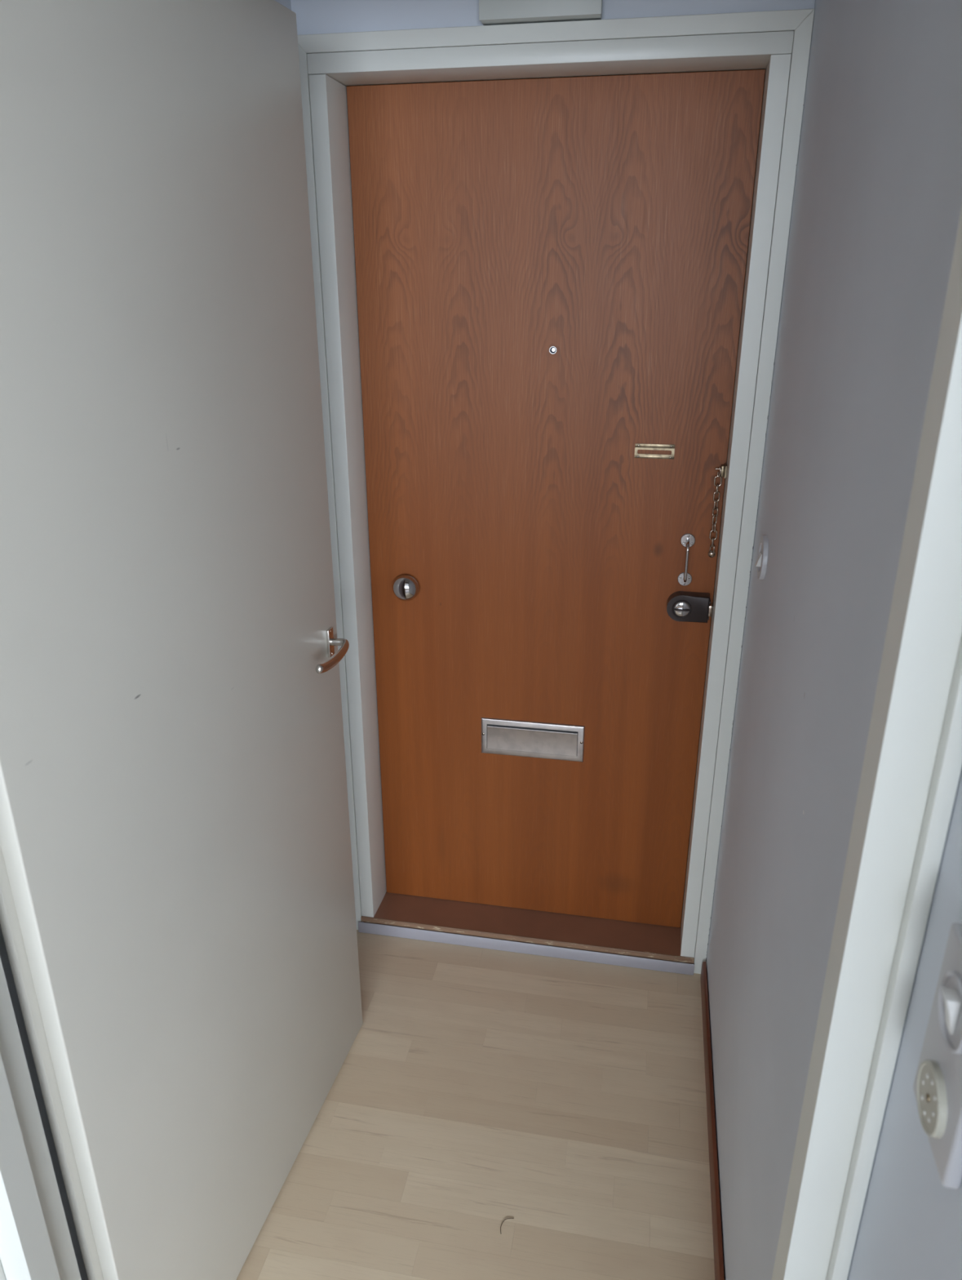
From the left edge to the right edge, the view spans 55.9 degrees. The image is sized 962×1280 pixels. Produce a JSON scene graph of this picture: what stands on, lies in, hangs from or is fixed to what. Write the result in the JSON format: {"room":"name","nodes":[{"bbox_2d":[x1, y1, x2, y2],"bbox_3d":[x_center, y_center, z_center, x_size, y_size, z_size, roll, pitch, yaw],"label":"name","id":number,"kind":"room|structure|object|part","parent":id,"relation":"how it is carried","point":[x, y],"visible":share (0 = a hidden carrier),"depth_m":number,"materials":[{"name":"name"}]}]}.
{"room":"apartment entrance hallway","nodes":[
{"label":"apartment entrance hallway","id":0,"kind":"room"},
{"bbox_2d":[0,0,291,1279],"bbox_3d":[-0.522,-0.149,1.482,0.100,2.520,1.248,4,22,10],"label":"wall","id":1,"kind":"structure","parent":0,"point":[3,953],"depth_m":1.19,"materials":[{"name":"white paint"}]},
{"bbox_2d":[236,929,715,1279],"bbox_3d":[1.036,1.192,1.717,6.000,0.150,1.760,4,22,10],"label":"floor","id":2,"kind":"structure","parent":0,"point":[476,1089],"depth_m":1.90,"materials":[{"name":"beige wood"}]},
{"bbox_2d":[358,921,694,975],"bbox_3d":[0.106,0.817,2.405,0.899,0.032,0.005,4,22,10],"label":"strip","id":3,"kind":"object","parent":2,"relation":"on","point":[364,927],"visible":1,"depth_m":2.40,"materials":[{"name":"silver metal"}]},
{"bbox_2d":[290,0,815,964],"bbox_3d":[0.128,-0.378,2.045,1.150,2.520,0.188,4,22,10],"label":"wall","id":4,"kind":"structure","parent":0,"point":[313,16],"depth_m":1.67,"materials":[{"name":"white paint"}]},
{"bbox_2d":[479,0,603,25],"bbox_3d":[0.107,-1.189,1.595,0.218,0.166,0.042,4,22,10],"label":"wall box","id":5,"kind":"object","parent":4,"relation":"attached to","point":[491,12],"visible":1,"depth_m":1.61,"materials":[{"name":"beige paint"}]},
{"bbox_2d":[346,69,765,928],"bbox_3d":[0.133,-0.176,2.144,0.822,1.990,0.094,4,22,10],"label":"door","id":6,"kind":"structure","parent":4,"relation":"in","point":[550,272],"depth_m":2.04,"materials":[{"name":"brown wood"}]},
{"bbox_3d":[-0.183,-0.126,2.202,0.065,0.065,0.044,4,22,10],"label":"knob","id":7,"kind":"part","parent":6,"relation":"part of","materials":[{"name":"silver metal"}]},
{"bbox_3d":[0.382,-0.403,1.997,0.086,0.006,0.002,4,22,10],"label":"rail","id":8,"kind":"part","parent":6,"relation":"part of","materials":[{"name":"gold metal"}]},
{"bbox_3d":[0.382,-0.426,1.988,0.086,0.008,0.002,4,22,10],"label":"rail","id":9,"kind":"part","parent":6,"relation":"part of","materials":[{"name":"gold metal"}]},
{"bbox_3d":[0.469,-0.225,2.051,0.033,0.033,0.002,4,22,10],"label":"pull handle","id":10,"kind":"part","parent":6,"relation":"part of","materials":[{"name":"silver metal"}]},
{"bbox_2d":[708,462,728,557],"bbox_3d":[0.519,-0.282,1.997,0.025,0.210,0.032,4,22,10],"label":"chain","id":11,"kind":"object","parent":6,"relation":"attached to","point":[723,470],"visible":1,"depth_m":1.99,"materials":[{"name":"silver metal"}]},
{"bbox_2d":[297,8,815,973],"bbox_3d":[0.128,-0.180,2.121,0.949,2.096,0.214,4,22,10],"label":"door frame","id":12,"kind":"structure","parent":4,"relation":"attached to","point":[767,40],"depth_m":1.87,"materials":[{"name":"white paint"}]},
{"bbox_3d":[-0.343,-0.175,2.112,0.027,2.096,0.013,4,22,10],"label":"architrave","id":13,"kind":"part","parent":12,"relation":"part of","materials":[{"name":"white paint"}]},
{"bbox_3d":[0.107,-1.102,1.646,0.949,0.030,0.013,4,22,10],"label":"architrave","id":14,"kind":"part","parent":12,"relation":"part of","materials":[{"name":"white paint"}]},
{"bbox_3d":[0.561,-0.113,1.952,0.030,2.096,0.013,4,22,10],"label":"architrave","id":15,"kind":"part","parent":12,"relation":"part of","materials":[{"name":"white paint"}]},
{"bbox_2d":[706,0,961,1279],"bbox_3d":[0.460,0.020,1.056,0.100,2.520,1.782,4,22,10],"label":"wall","id":16,"kind":"structure","parent":0,"point":[877,202],"depth_m":1.10,"materials":[{"name":"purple paint"}]},
{"bbox_2d":[700,961,724,1279],"bbox_3d":[0.456,1.063,1.765,0.011,0.054,1.205,4,22,10],"label":"baseboard","id":17,"kind":"structure","parent":16,"relation":"attached to","point":[714,1179],"depth_m":1.85,"materials":[{"name":"brown wood"}]},
{"bbox_2d":[755,535,768,579],"bbox_3d":[0.530,-0.156,1.718,0.016,0.084,0.084,4,22,10],"label":"light switch","id":18,"kind":"object","parent":16,"relation":"attached to","point":[762,562],"visible":1,"depth_m":1.69,"materials":[{"name":"grey plastic"}]},
{"bbox_2d":[913,922,961,1189],"bbox_3d":[0.296,0.262,0.575,0.021,0.146,0.078,4,22,10],"label":"switch panel","id":19,"kind":"object","parent":16,"relation":"attached to","point":[938,1083],"visible":1,"depth_m":0.57,"materials":[{"name":"grey plastic"}]},
{"bbox_3d":[-0.803,0.084,0.904,2.320,2.520,0.082,4,22,10],"label":"wall","id":20,"kind":"structure","parent":0,"visible":0},
{"bbox_2d":[0,0,363,1279],"bbox_3d":[-0.389,0.126,1.399,0.090,2.056,0.892,5,23,13],"label":"door","id":21,"kind":"structure","parent":20,"relation":"in","point":[178,923],"depth_m":1.22,"materials":[{"name":"beige paint"}]},
{"bbox_3d":[-0.293,0.004,1.761,0.006,0.056,0.022,5,23,13],"label":"lever handle","id":22,"kind":"part","parent":21,"relation":"part of","materials":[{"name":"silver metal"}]},
{"bbox_3d":[-0.284,0.031,1.696,0.043,0.025,0.144,4,22,10],"label":"lever","id":23,"kind":"part","parent":21,"relation":"part of","materials":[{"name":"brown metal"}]},
{"bbox_2d":[0,208,961,1279],"bbox_3d":[-0.139,0.309,0.850,0.964,2.140,0.098,4,22,10],"label":"door frame","id":24,"kind":"structure","parent":20,"relation":"attached to","point":[913,765],"depth_m":0.68,"materials":[{"name":"white paint"}]},
{"bbox_3d":[-0.595,0.294,0.891,0.052,2.140,0.014,4,22,10],"label":"architrave","id":25,"kind":"part","parent":24,"relation":"part of","materials":[{"name":"white paint"}]},
{"bbox_3d":[0.320,0.357,0.729,0.013,2.140,0.014,4,22,10],"label":"architrave","id":26,"kind":"part","parent":24,"relation":"part of","materials":[{"name":"white paint"}]}
]}

